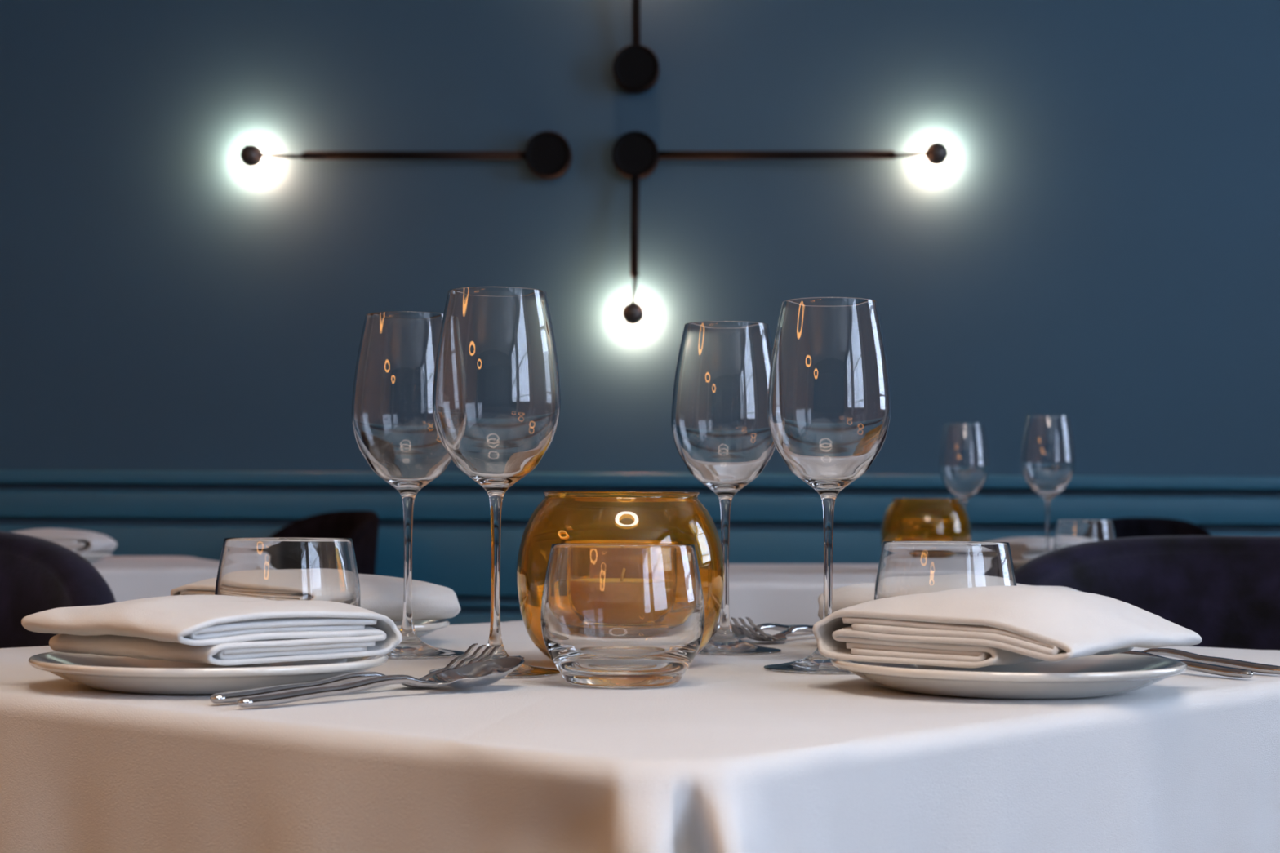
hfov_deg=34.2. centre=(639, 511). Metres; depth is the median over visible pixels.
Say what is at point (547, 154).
wall lamp
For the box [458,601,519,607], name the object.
trim
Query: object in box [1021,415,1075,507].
bowl
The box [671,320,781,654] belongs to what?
wine glass
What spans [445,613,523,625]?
trim
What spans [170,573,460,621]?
folded napkin
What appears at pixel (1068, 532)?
tumbler
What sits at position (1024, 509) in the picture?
trim
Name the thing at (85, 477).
trim
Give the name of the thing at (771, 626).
spoon
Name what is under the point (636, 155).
wall lamp
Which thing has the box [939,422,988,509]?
wine glass
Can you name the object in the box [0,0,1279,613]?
wall
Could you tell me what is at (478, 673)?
bowl
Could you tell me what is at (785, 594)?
tablecloth
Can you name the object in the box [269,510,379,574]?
tub chair
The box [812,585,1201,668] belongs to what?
folded napkin
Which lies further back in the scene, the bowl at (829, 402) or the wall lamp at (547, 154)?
the wall lamp at (547, 154)
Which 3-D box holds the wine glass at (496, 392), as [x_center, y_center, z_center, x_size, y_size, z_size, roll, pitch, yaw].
[-0.089,-0.018,1.282,0.082,0.235,0.082,0,0,-24]
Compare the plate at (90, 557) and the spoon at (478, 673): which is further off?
the plate at (90, 557)
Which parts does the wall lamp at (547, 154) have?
thin rod, arm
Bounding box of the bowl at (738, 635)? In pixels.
[711,623,751,639]
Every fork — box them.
[209,643,502,703]
[730,617,813,641]
[1142,648,1279,675]
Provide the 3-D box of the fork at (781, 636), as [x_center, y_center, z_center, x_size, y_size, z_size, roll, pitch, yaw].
[0.126,0.089,1.637,0.026,0.022,0.203,0,0,33]
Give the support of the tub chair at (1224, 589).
on the floor
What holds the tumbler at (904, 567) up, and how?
on the tablecloth at (737, 755)
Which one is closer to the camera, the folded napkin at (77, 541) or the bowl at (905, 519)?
the bowl at (905, 519)
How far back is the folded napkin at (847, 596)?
1.53 m
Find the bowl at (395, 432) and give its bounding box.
[351,311,451,511]
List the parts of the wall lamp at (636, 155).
thin rod, arm, arm, thin rod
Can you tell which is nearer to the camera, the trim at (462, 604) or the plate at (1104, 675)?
the plate at (1104, 675)
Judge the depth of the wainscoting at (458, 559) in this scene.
4.70 m
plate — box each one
[28,651,388,694]
[77,551,112,562]
[393,618,449,638]
[831,653,1187,699]
[1012,559,1031,569]
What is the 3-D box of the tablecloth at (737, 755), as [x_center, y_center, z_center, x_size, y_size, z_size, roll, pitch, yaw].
[-0.015,0.290,1.402,0.862,0.380,0.924,0,0,40]
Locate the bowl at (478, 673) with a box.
[427,655,524,688]
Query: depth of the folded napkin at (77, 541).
3.51 m
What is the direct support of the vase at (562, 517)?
on the tablecloth at (737, 755)
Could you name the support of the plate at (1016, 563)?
on the tablecloth at (785, 594)
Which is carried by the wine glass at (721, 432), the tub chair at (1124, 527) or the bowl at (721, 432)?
the bowl at (721, 432)
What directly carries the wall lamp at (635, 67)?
attached to the wall
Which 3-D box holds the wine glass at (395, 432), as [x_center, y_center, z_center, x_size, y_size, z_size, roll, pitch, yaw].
[-0.160,-0.019,1.441,0.082,0.235,0.082,0,0,3]
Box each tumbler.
[214,537,360,607]
[540,542,704,688]
[874,541,1016,599]
[1053,520,1115,550]
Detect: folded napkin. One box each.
[11,528,116,553]
[21,594,402,665]
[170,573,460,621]
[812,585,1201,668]
[817,582,1080,619]
[985,536,1053,559]
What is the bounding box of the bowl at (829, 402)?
[767,297,891,514]
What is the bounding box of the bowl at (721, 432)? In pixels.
[671,320,775,513]
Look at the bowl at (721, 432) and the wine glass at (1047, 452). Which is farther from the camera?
the wine glass at (1047, 452)
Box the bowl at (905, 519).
[880,497,970,544]
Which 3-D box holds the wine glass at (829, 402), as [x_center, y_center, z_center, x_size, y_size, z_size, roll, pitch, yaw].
[0.121,-0.017,1.331,0.082,0.235,0.082,0,0,3]
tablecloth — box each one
[0,620,1279,852]
[90,555,219,602]
[717,564,878,625]
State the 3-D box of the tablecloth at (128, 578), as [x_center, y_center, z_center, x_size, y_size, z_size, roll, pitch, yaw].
[-1.172,0.276,3.583,0.955,0.380,0.907,0,0,-20]
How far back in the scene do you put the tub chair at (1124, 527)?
4.26 m
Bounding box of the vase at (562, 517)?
[516,490,724,659]
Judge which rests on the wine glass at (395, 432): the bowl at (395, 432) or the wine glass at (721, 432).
the bowl at (395, 432)
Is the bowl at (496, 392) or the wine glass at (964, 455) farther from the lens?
the wine glass at (964, 455)
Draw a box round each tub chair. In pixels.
[0,531,115,648]
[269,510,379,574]
[1013,535,1279,650]
[1108,517,1211,538]
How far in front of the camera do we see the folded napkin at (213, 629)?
1.13 m
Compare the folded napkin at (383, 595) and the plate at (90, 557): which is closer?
the folded napkin at (383, 595)
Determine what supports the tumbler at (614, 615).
on the tablecloth at (737, 755)
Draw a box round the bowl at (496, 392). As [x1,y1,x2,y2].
[432,286,560,512]
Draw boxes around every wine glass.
[351,311,464,658]
[428,286,560,677]
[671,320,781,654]
[763,297,891,673]
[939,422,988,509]
[1021,415,1075,553]
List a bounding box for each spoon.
[236,655,524,707]
[711,622,813,639]
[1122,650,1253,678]
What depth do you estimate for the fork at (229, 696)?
1.12 m
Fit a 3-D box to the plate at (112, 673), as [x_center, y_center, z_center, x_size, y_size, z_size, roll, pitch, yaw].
[-0.243,0.090,1.182,0.200,0.017,0.200,0,0,40]
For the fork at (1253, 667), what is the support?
on the tablecloth at (737, 755)
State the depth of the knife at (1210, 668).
1.28 m
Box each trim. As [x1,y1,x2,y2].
[0,470,1279,490]
[0,489,1279,524]
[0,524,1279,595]
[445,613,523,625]
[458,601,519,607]
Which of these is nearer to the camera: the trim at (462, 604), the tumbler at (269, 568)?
the tumbler at (269, 568)
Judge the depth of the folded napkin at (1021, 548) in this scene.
3.29 m
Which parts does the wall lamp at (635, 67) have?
arm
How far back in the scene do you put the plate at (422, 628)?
1.54 m
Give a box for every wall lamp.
[239,130,572,179]
[611,130,948,325]
[612,0,659,93]
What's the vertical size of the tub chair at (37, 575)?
0.830 m

